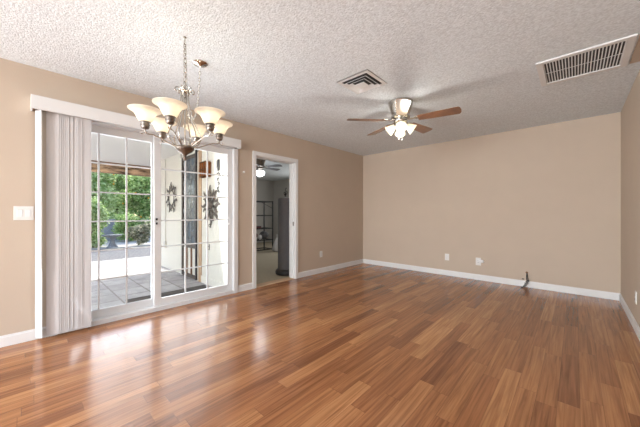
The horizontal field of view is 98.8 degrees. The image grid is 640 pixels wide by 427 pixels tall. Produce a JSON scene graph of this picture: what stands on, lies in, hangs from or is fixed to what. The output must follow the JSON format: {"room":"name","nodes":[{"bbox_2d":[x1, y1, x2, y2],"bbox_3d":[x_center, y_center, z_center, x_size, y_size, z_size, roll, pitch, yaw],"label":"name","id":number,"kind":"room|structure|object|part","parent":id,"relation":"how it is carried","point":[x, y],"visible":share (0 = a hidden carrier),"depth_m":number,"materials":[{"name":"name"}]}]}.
{"room":"empty living room","nodes":[
{"label":"empty living room","id":0,"kind":"room"},
{"bbox_2d":[91,133,178,166],"bbox_3d":[-4.228,-1.255,4.207,4.480,0.100,7.800,0,0,43],"label":"ceiling","id":1,"kind":"structure","parent":0,"point":[112,149],"depth_m":5.25,"materials":[{"name":"white paint"}]},
{"bbox_2d":[91,256,211,309],"bbox_3d":[-3.313,1.237,5.541,4.960,0.100,17.000,0,0,43],"label":"floor","id":2,"kind":"structure","parent":0,"point":[112,291],"depth_m":4.79,"materials":[{"name":"grey tile"}]},
{"bbox_2d":[125,285,209,302],"bbox_3d":[-2.206,1.180,4.059,0.200,0.014,1.080,0,0,43],"label":"door mat","id":3,"kind":"object","parent":2,"relation":"on","point":[164,294],"visible":0.66,"depth_m":4.08,"materials":[{"name":"grey rubber"}]},
{"bbox_3d":[-8.194,0.091,3.118,0.120,2.192,0.120,0,0,43],"label":"patio post","id":4,"kind":"object","parent":2,"relation":"on","visible":0},
{"bbox_2d":[91,163,150,176],"bbox_3d":[-5.843,-1.067,5.642,0.160,0.215,7.700,0,0,43],"label":"beam","id":5,"kind":"structure","parent":4,"relation":"on","point":[111,169],"depth_m":6.63,"materials":[{"name":"brown wood"}]},
{"bbox_2d":[91,160,150,167],"bbox_3d":[-5.773,-1.188,5.577,0.030,0.035,7.700,0,0,43],"label":"trim","id":6,"kind":"structure","parent":5,"relation":"attached to","point":[91,160],"depth_m":6.59,"materials":[{"name":"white wood"}]},
{"bbox_2d":[161,153,180,272],"bbox_3d":[-2.172,-0.055,5.776,3.610,2.540,1.300,0,0,43],"label":"wall","id":7,"kind":"structure","parent":0,"point":[171,255],"depth_m":5.78,"materials":[{"name":"beige paint"}]},
{"bbox_2d":[164,159,166,247],"bbox_3d":[-3.384,-0.220,5.993,0.100,1.930,0.035,0,0,43],"label":"pole","id":8,"kind":"object","parent":7,"relation":"attached to","point":[165,241],"visible":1,"depth_m":5.99,"materials":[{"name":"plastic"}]},
{"bbox_3d":[-3.379,-0.285,5.996,0.018,1.800,0.016,0,0,43],"label":"cord","id":9,"kind":"part","parent":8,"relation":"part of","materials":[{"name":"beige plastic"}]},
{"bbox_2d":[166,182,176,211],"bbox_3d":[-3.104,-0.340,5.737,0.647,0.631,0.028,0,0,43],"label":"sun ornament","id":10,"kind":"object","parent":7,"relation":"attached to","point":[174,188],"visible":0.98,"depth_m":5.71,"materials":[{"name":"grey metal"}]},
{"bbox_2d":[181,149,201,281],"bbox_3d":[-2.378,0.017,5.032,0.886,2.340,0.070,0,0,43],"label":"door","id":11,"kind":"structure","parent":7,"relation":"in","point":[193,182],"depth_m":4.98,"materials":[{"name":"beige"}]},
{"bbox_3d":[-2.400,0.867,5.064,0.562,0.480,0.008,0,0,43],"label":"kick panel","id":12,"kind":"part","parent":11,"relation":"part of","materials":[{"name":"beige"}]},
{"bbox_2d":[201,151,225,286],"bbox_3d":[-1.665,-0.009,4.392,1.018,2.392,0.035,0,0,43],"label":"panelling","id":13,"kind":"object","parent":7,"relation":"attached to","point":[217,232],"visible":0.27,"depth_m":4.37,"materials":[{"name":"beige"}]},
{"bbox_2d":[199,161,210,177],"bbox_3d":[-1.898,-0.725,4.536,0.240,0.254,0.097,0,0,43],"label":"wall lantern","id":14,"kind":"object","parent":13,"relation":"attached to","point":[202,165],"visible":0.95,"depth_m":4.48,"materials":[{"name":"brown wood"}]},
{"bbox_2d":[201,185,219,224],"bbox_3d":[-1.793,-0.135,4.473,0.660,0.660,0.046,0,0,43],"label":"sun ornament","id":15,"kind":"object","parent":13,"relation":"attached to","point":[210,204],"visible":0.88,"depth_m":4.44,"materials":[{"name":"grey metal"}]},
{"bbox_2d":[217,159,219,193],"bbox_3d":[-1.593,-0.579,4.304,0.098,0.536,0.020,0,0,43],"label":"plaque","id":16,"kind":"object","parent":13,"relation":"hanging from","point":[218,159],"visible":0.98,"depth_m":4.30,"materials":[{"name":"black metal"}]},
{"bbox_2d":[0,58,362,335],"bbox_3d":[-2.879,-0.045,2.266,0.140,2.560,11.400,0,0,43],"label":"wall","id":17,"kind":"structure","parent":0,"point":[330,180],"depth_m":2.77,"materials":[{"name":"beige paint"}]},
{"bbox_2d":[13,206,33,219],"bbox_3d":[-2.623,-0.003,2.430,0.010,0.124,0.122,0,0,43],"label":"light switch","id":18,"kind":"object","parent":17,"relation":"attached to","point":[19,212],"visible":1,"depth_m":2.43,"materials":[{"name":"white plastic"}]},
{"bbox_2d":[31,94,240,337],"bbox_3d":[-1.857,0.037,3.173,0.120,2.155,2.050,0,0,43],"label":"vertical blind","id":19,"kind":"object","parent":17,"relation":"attached to","point":[68,125],"visible":0.98,"depth_m":2.58,"materials":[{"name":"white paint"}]},
{"bbox_2d":[50,120,237,335],"bbox_3d":[-1.893,0.090,3.300,0.152,2.140,1.937,0,0,43],"label":"door","id":20,"kind":"structure","parent":17,"relation":"in","point":[99,316],"depth_m":3.24,"materials":[{"name":"white plastic"}]},
{"bbox_2d":[91,134,150,308],"bbox_3d":[-2.248,0.084,2.980,0.016,1.848,0.735,0,0,43],"label":"grille","id":21,"kind":"object","parent":20,"relation":"attached to","point":[126,304],"depth_m":3.04,"materials":[{"name":"white plastic"}]},
{"bbox_3d":[-2.248,0.086,2.980,0.040,2.013,0.885,0,0,43],"label":"fixed panel","id":22,"kind":"part","parent":20,"relation":"part of","materials":[{"name":"clear glass"}]},
{"bbox_3d":[-1.613,0.086,3.588,0.040,2.013,1.000,0,0,43],"label":"sliding panel","id":23,"kind":"part","parent":20,"relation":"part of","materials":[{"name":"clear glass"}]},
{"bbox_2d":[161,151,226,292],"bbox_3d":[-1.613,0.084,3.588,0.016,1.848,0.850,0,0,43],"label":"grille","id":24,"kind":"object","parent":20,"relation":"attached to","point":[221,152],"depth_m":3.69,"materials":[{"name":"white plastic"}]},
{"bbox_2d":[0,259,362,347],"bbox_3d":[-2.822,1.091,2.214,0.014,0.096,11.200,0,0,43],"label":"baseboard","id":25,"kind":"structure","parent":17,"relation":"attached to","point":[29,335],"depth_m":2.52,"materials":[{"name":"white paint"}]},
{"bbox_2d":[252,151,297,288],"bbox_3d":[-0.761,0.095,4.540,0.176,2.089,0.925,0,0,43],"label":"trim","id":26,"kind":"structure","parent":17,"relation":"attached to","point":[293,163],"depth_m":4.78,"materials":[{"name":"white paint"}]},
{"bbox_2d":[256,179,272,242],"bbox_3d":[-2.549,-0.055,9.339,1.800,2.540,3.600,0,0,43],"label":"wall","id":27,"kind":"structure","parent":0,"point":[264,188],"depth_m":10.88,"materials":[{"name":"grey paint"}]},
{"bbox_2d":[273,179,288,240],"bbox_3d":[-0.438,-0.055,8.876,5.320,2.540,1.600,0,0,43],"label":"wall","id":28,"kind":"structure","parent":0,"point":[279,186],"depth_m":11.01,"materials":[{"name":"grey paint"}]},
{"bbox_2d":[0,241,639,426],"bbox_3d":[-2.808,1.187,3.294,9.662,0.096,13.000,0,0,43],"label":"floor","id":29,"kind":"structure","parent":0,"point":[363,344],"depth_m":2.11,"materials":[{"name":"brown wood"}]},
{"bbox_2d":[256,201,272,250],"bbox_3d":[-2.017,0.379,8.106,0.472,1.520,1.232,0,0,43],"label":"shelving rack","id":30,"kind":"object","parent":29,"relation":"on","point":[263,202],"visible":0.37,"depth_m":8.38,"materials":[{"name":"black metal"}]},
{"bbox_2d":[259,231,267,238],"bbox_3d":[-1.722,0.657,8.397,0.272,0.240,0.246,0,0,-26],"label":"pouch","id":31,"kind":"object","parent":30,"relation":"on","point":[264,234],"visible":0.92,"depth_m":8.31,"materials":[{"name":"grey fabric"}]},
{"bbox_3d":[-2.017,1.082,8.106,0.440,0.030,1.200,0,0,43],"label":"wire shelf","id":32,"kind":"part","parent":30,"relation":"part of","materials":[{"name":"black metal"}]},
{"bbox_2d":[256,277,293,287],"bbox_3d":[-0.768,1.137,4.547,0.160,0.008,0.779,0,0,43],"label":"trim","id":33,"kind":"structure","parent":29,"relation":"on","point":[287,278],"depth_m":4.51,"materials":[{"name":"beige wood"}]},
{"bbox_2d":[272,235,277,251],"bbox_3d":[-1.268,0.889,8.289,0.317,0.500,0.317,0,0,43],"label":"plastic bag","id":34,"kind":"object","parent":29,"relation":"on","point":[275,245],"visible":0.56,"depth_m":8.19,"materials":[{"name":"white plastic"}]},
{"bbox_2d":[275,198,288,275],"bbox_3d":[-0.633,0.424,5.190,0.420,1.430,0.420,0,0,43],"label":"round column","id":35,"kind":"structure","parent":29,"relation":"on","point":[283,203],"depth_m":5.04,"materials":[{"name":"grey fabric"}]},
{"bbox_2d":[0,0,639,180],"bbox_3d":[-2.808,-1.375,3.294,9.662,0.100,13.000,0,0,43],"label":"ceiling","id":36,"kind":"structure","parent":0,"point":[277,66],"depth_m":2.32,"materials":[{"name":"white paint"}]},
{"bbox_2d":[127,36,232,160],"bbox_3d":[-1.017,-0.858,2.091,0.644,0.934,0.775,0,0,-6],"label":"chandelier","id":37,"kind":"object","parent":36,"relation":"hanging from","point":[170,108],"visible":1,"depth_m":2.01,"materials":[{"name":"beige glass"}]},
{"bbox_3d":[-1.218,-0.679,1.912,0.208,0.088,0.208,0,0,-6],"label":"lamp shade","id":38,"kind":"part","parent":37,"relation":"part of","materials":[{"name":"white glass"}]},
{"bbox_2d":[139,120,150,129],"bbox_3d":[-1.218,-0.612,1.912,0.068,0.054,0.068,0,0,-6],"label":"socket","id":39,"kind":"object","parent":37,"relation":"attached to","point":[145,124],"depth_m":1.89,"materials":[{"name":"grey metal"}]},
{"bbox_3d":[-1.137,-0.719,1.970,0.261,0.447,0.009,0,0,-36],"label":"arm","id":40,"kind":"part","parent":37,"relation":"part of","materials":[{"name":"silver metal"}]},
{"bbox_2d":[157,131,166,138],"bbox_3d":[-1.244,-0.612,2.162,0.068,0.054,0.068,0,0,-6],"label":"socket","id":41,"kind":"object","parent":37,"relation":"attached to","point":[162,134],"depth_m":2.14,"materials":[{"name":"grey metal"}]},
{"bbox_3d":[-1.244,-0.679,2.162,0.208,0.088,0.208,0,0,-6],"label":"lamp shade","id":42,"kind":"part","parent":37,"relation":"part of","materials":[{"name":"white glass"}]},
{"bbox_2d":[164,115,175,124],"bbox_3d":[-0.988,-0.612,1.809,0.068,0.054,0.068,0,0,-6],"label":"socket","id":43,"kind":"object","parent":37,"relation":"attached to","point":[170,119],"depth_m":1.79,"materials":[{"name":"grey metal"}]},
{"bbox_3d":[-0.988,-0.679,1.809,0.208,0.088,0.208,0,0,-6],"label":"lamp shade","id":44,"kind":"part","parent":37,"relation":"part of","materials":[{"name":"white glass"}]},
{"bbox_3d":[-1.153,-0.719,2.122,0.261,0.447,0.009,0,0,24],"label":"arm","id":45,"kind":"part","parent":37,"relation":"part of","materials":[{"name":"silver metal"}]},
{"bbox_3d":[-0.998,-0.719,1.909,0.009,0.447,0.261,0,0,-6],"label":"arm","id":46,"kind":"part","parent":37,"relation":"part of","materials":[{"name":"silver metal"}]},
{"bbox_3d":[-1.014,-0.928,2.060,0.100,0.116,0.100,0,0,-6],"label":"crown","id":47,"kind":"part","parent":37,"relation":"part of","materials":[{"name":"silver metal"}]},
{"bbox_3d":[-1.014,-0.450,2.060,0.132,0.118,0.132,0,0,-6],"label":"lamp shade","id":48,"kind":"part","parent":37,"relation":"part of","materials":[{"name":"grey metal"}]},
{"bbox_3d":[-1.014,-0.685,2.060,0.011,0.400,0.011,0,0,-29],"label":"stem","id":49,"kind":"part","parent":37,"relation":"part of","materials":[{"name":"silver metal"}]},
{"bbox_3d":[-1.014,-1.113,2.060,0.022,0.327,0.022,0,0,-28],"label":"chain","id":50,"kind":"part","parent":37,"relation":"part of","materials":[{"name":"silver metal"}]},
{"bbox_3d":[-1.030,-0.719,2.211,0.009,0.447,0.261,0,0,-6],"label":"arm","id":51,"kind":"part","parent":37,"relation":"part of","materials":[{"name":"silver metal"}]},
{"bbox_3d":[-1.035,-1.022,2.238,0.022,0.536,0.374,0,0,-7],"label":"swag chain","id":52,"kind":"part","parent":37,"relation":"part of","materials":[{"name":"silver metal"}]},
{"bbox_3d":[-1.040,-0.679,2.310,0.208,0.088,0.208,0,0,-6],"label":"lamp shade","id":53,"kind":"part","parent":37,"relation":"part of","materials":[{"name":"white glass"}]},
{"bbox_3d":[-0.875,-0.719,1.998,0.261,0.447,0.009,0,0,24],"label":"arm","id":54,"kind":"part","parent":37,"relation":"part of","materials":[{"name":"silver metal"}]},
{"bbox_3d":[-0.891,-0.719,2.149,0.261,0.447,0.009,0,0,-36],"label":"arm","id":55,"kind":"part","parent":37,"relation":"part of","materials":[{"name":"silver metal"}]},
{"bbox_3d":[-0.784,-0.679,1.957,0.208,0.088,0.208,0,0,-6],"label":"lamp shade","id":56,"kind":"part","parent":37,"relation":"part of","materials":[{"name":"white glass"}]},
{"bbox_2d":[205,122,214,131],"bbox_3d":[-0.784,-0.612,1.957,0.068,0.054,0.068,0,0,-6],"label":"socket","id":57,"kind":"object","parent":37,"relation":"attached to","point":[210,127],"depth_m":1.94,"materials":[{"name":"grey metal"}]},
{"bbox_2d":[215,133,223,140],"bbox_3d":[-0.810,-0.612,2.208,0.068,0.054,0.068,0,0,-6],"label":"socket","id":58,"kind":"object","parent":37,"relation":"attached to","point":[219,136],"depth_m":2.19,"materials":[{"name":"grey metal"}]},
{"bbox_3d":[-0.810,-0.679,2.208,0.208,0.088,0.208,0,0,-6],"label":"lamp shade","id":59,"kind":"part","parent":37,"relation":"part of","materials":[{"name":"white glass"}]},
{"bbox_2d":[256,158,281,176],"bbox_3d":[-1.425,-1.093,6.665,1.156,0.464,1.121,0,0,43],"label":"ceiling fan","id":60,"kind":"object","parent":36,"relation":"hanging from","point":[260,163],"visible":0.77,"depth_m":6.55,"materials":[{"name":"grey metal"}]},
{"bbox_3d":[-1.449,-0.965,6.633,0.230,0.140,0.230,0,0,43],"label":"globe","id":61,"kind":"part","parent":60,"relation":"part of"},
{"bbox_3d":[-1.081,-1.123,6.476,0.400,0.033,0.142,0,0,23],"label":"blade","id":62,"kind":"part","parent":60,"relation":"part of","materials":[{"name":"brown wood"}]},
{"bbox_2d":[337,69,386,93],"bbox_3d":[0.425,-1.309,2.776,0.364,0.032,0.364,0,0,43],"label":"ceiling vent","id":63,"kind":"object","parent":36,"relation":"in","point":[363,81],"visible":1,"depth_m":2.75,"materials":[{"name":"white metal"}]},
{"bbox_3d":[0.425,-1.295,2.776,0.108,0.004,0.108,0,0,43],"label":"plate","id":64,"kind":"part","parent":63,"relation":"part of","materials":[{"name":"white paint"}]},
{"bbox_2d":[347,97,461,139],"bbox_3d":[0.989,-1.093,3.264,1.241,0.464,1.224,0,0,43],"label":"ceiling fan","id":65,"kind":"object","parent":36,"relation":"hanging from","point":[400,108],"visible":1,"depth_m":3.17,"materials":[{"name":"brown wood"}]},
{"bbox_3d":[0.535,-1.098,3.226,0.445,0.033,0.142,0,0,-4],"label":"blade","id":66,"kind":"part","parent":65,"relation":"part of","materials":[{"name":"brown wood"}]},
{"bbox_3d":[0.792,-1.098,3.644,0.142,0.033,0.445,0,0,-23],"label":"blade","id":67,"kind":"part","parent":65,"relation":"part of","materials":[{"name":"brown wood"}]},
{"bbox_2d":[385,123,395,135],"bbox_3d":[0.840,-1.006,3.274,0.148,0.143,0.124,0,0,43],"label":"shade","id":68,"kind":"object","parent":65,"relation":"attached to","point":[390,129],"depth_m":3.25,"materials":[{"name":"white glass"}]},
{"bbox_2d":[395,131,405,136],"bbox_3d":[0.975,-1.006,3.372,0.124,0.143,0.148,0,0,43],"label":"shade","id":69,"kind":"object","parent":65,"relation":"attached to","point":[399,134],"depth_m":3.35,"materials":[{"name":"glass"}]},
{"bbox_2d":[395,121,406,131],"bbox_3d":[0.938,-1.006,3.139,0.124,0.143,0.148,0,0,43],"label":"shade","id":70,"kind":"object","parent":65,"relation":"attached to","point":[401,126],"depth_m":3.15,"materials":[{"name":"white glass"}]},
{"bbox_3d":[0.854,-1.098,2.845,0.142,0.033,0.445,0,0,14],"label":"blade","id":71,"kind":"part","parent":65,"relation":"part of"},
{"bbox_2d":[406,123,416,133],"bbox_3d":[1.073,-1.006,3.237,0.148,0.143,0.124,0,0,43],"label":"shade","id":72,"kind":"object","parent":65,"relation":"attached to","point":[410,127],"depth_m":3.20,"materials":[{"name":"white glass"}]},
{"bbox_3d":[1.280,-1.098,3.527,0.445,0.033,0.142,0,0,-40],"label":"blade","id":73,"kind":"part","parent":65,"relation":"part of","materials":[{"name":"brown wood"}]},
{"bbox_3d":[1.311,-1.098,3.025,0.445,0.033,0.142,0,0,33],"label":"blade","id":74,"kind":"part","parent":65,"relation":"part of","materials":[{"name":"brown wood"}]},
{"bbox_2d":[536,33,637,86],"bbox_3d":[2.315,-1.319,2.430,0.592,0.012,0.576,0,0,43],"label":"ceiling vent","id":75,"kind":"object","parent":36,"relation":"in","point":[614,54],"visible":1,"depth_m":2.39,"materials":[{"name":"white metal"}]},
{"bbox_2d":[363,112,620,292],"bbox_3d":[2.498,-0.055,4.993,4.012,2.540,0.120,0,0,43],"label":"wall","id":76,"kind":"structure","parent":0,"point":[543,201],"depth_m":4.42,"materials":[{"name":"beige paint"}]},
{"bbox_2d":[363,259,620,300],"bbox_3d":[2.458,1.091,4.939,3.998,0.096,0.014,0,0,43],"label":"baseboard","id":77,"kind":"structure","parent":76,"relation":"attached to","point":[558,288],"depth_m":4.42,"materials":[{"name":"white paint"}]},
{"bbox_2d":[521,271,528,287],"bbox_3d":[3.152,1.019,4.231,0.126,0.241,0.076,0,0,8],"label":"cable bundle","id":78,"kind":"object","parent":76,"relation":"attached to","point":[526,281],"visible":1,"depth_m":4.22,"materials":[{"name":"black plastic"}]},
{"bbox_2d":[621,70,639,326],"bbox_3d":[0.159,-0.055,-0.550,0.120,2.540,11.420,0,0,43],"label":"wall","id":79,"kind":"structure","parent":0,"point":[630,112],"depth_m":2.89,"materials":[{"name":"beige paint"}]},
{"bbox_2d":[619,294,639,340],"bbox_3d":[0.098,1.091,-0.517,0.014,0.096,11.186,0,0,43],"label":"baseboard","id":80,"kind":"structure","parent":79,"relation":"attached to","point":[629,314],"depth_m":2.85,"materials":[{"name":"white paint"}]},
{"bbox_2d":[630,36,639,63],"bbox_3d":[2.205,-1.323,1.795,0.082,0.004,1.640,0,0,43],"label":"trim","id":81,"kind":"structure","parent":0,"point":[636,55],"depth_m":2.28,"materials":[{"name":"beige paint"}]},
{"label":"outside","id":82,"kind":"structure","parent":0,"visible":0},
{"bbox_2d":[91,238,150,248],"bbox_3d":[-13.754,1.252,20.050,39.700,0.110,50.000,0,0,43],"label":"ground","id":83,"kind":"structure","parent":82,"point":[122,243],"depth_m":10.99,"materials":[{"name":"white concrete"}]},
{"bbox_2d":[91,196,109,247],"bbox_3d":[-8.049,0.291,9.732,0.822,1.835,1.003,0,0,43],"label":"leafy bush","id":84,"kind":"object","parent":83,"relation":"on","point":[94,205],"visible":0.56,"depth_m":9.66,"materials":[{"name":"green plant"}]},
{"bbox_2d":[91,172,121,218],"bbox_3d":[-10.775,-0.771,12.855,2.299,3.966,2.074,0,0,-42],"label":"citrus tree","id":85,"kind":"object","parent":83,"relation":"on","point":[107,180],"visible":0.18,"depth_m":12.83,"materials":[{"name":"green plant"}]},
{"bbox_2d":[102,234,122,247],"bbox_3d":[-7.308,0.972,9.659,0.600,0.460,0.600,0,0,43],"label":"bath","id":86,"kind":"object","parent":83,"relation":"on","point":[112,244],"visible":0.94,"depth_m":9.59,"materials":[{"name":"grey stone"}]},
{"bbox_2d":[102,234,122,237],"bbox_3d":[-7.308,0.792,9.659,0.600,0.100,0.600,0,0,43],"label":"basin","id":87,"kind":"object","parent":86,"relation":"in","point":[106,235],"depth_m":9.53,"materials":[{"name":"stone"}]},
{"bbox_2d":[107,174,134,216],"bbox_3d":[-12.492,-1.268,16.701,2.936,4.972,3.353,0,0,43],"label":"tree","id":88,"kind":"object","parent":83,"relation":"on","point":[119,185],"visible":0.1,"depth_m":16.27,"materials":[{"name":"green plant"}]},
{"bbox_2d":[91,245,150,250],"bbox_3d":[-8.016,1.187,7.872,0.140,0.100,30.000,0,0,43],"label":"kerb","id":89,"kind":"object","parent":83,"relation":"on","point":[141,245],"depth_m":9.18,"materials":[{"name":"concrete"}]},
{"bbox_2d":[100,219,150,240],"bbox_3d":[-11.588,0.746,9.832,0.240,0.982,28.000,0,0,43],"label":"wall","id":90,"kind":"structure","parent":83,"relation":"on","point":[107,230],"depth_m":12.13,"materials":[{"name":"grey"}]},
{"bbox_2d":[111,212,150,240],"bbox_3d":[-8.144,0.574,12.101,1.154,1.280,1.648,0,0,43],"label":"shrub","id":91,"kind":"object","parent":83,"relation":"on","point":[120,227],"visible":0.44,"depth_m":11.68,"materials":[{"name":"green plant"}]},
{"bbox_2d":[119,175,150,218],"bbox_3d":[-9.305,-0.529,14.542,2.128,3.482,2.154,0,0,43],"label":"citrus tree","id":92,"kind":"object","parent":83,"relation":"on","point":[140,205],"visible":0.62,"depth_m":14.04,"materials":[{"name":"green plant"}]},
{"bbox_2d":[124,221,150,244],"bbox_3d":[-6.819,0.756,10.431,0.913,0.912,0.841,0,0,18],"label":"shrub","id":93,"kind":"object","parent":83,"relation":"on","point":[141,234],"visible":0.99,"depth_m":10.26,"materials":[{"name":"green plant"}]},
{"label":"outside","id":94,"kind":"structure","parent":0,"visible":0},
{"bbox_2d":[91,247,150,261],"bbox_3d":[-7.065,1.252,6.986,2.500,0.110,30.000,0,0,43],"label":"gravel strip","id":95,"kind":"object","parent":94,"point":[138,252],"depth_m":8.01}
]}

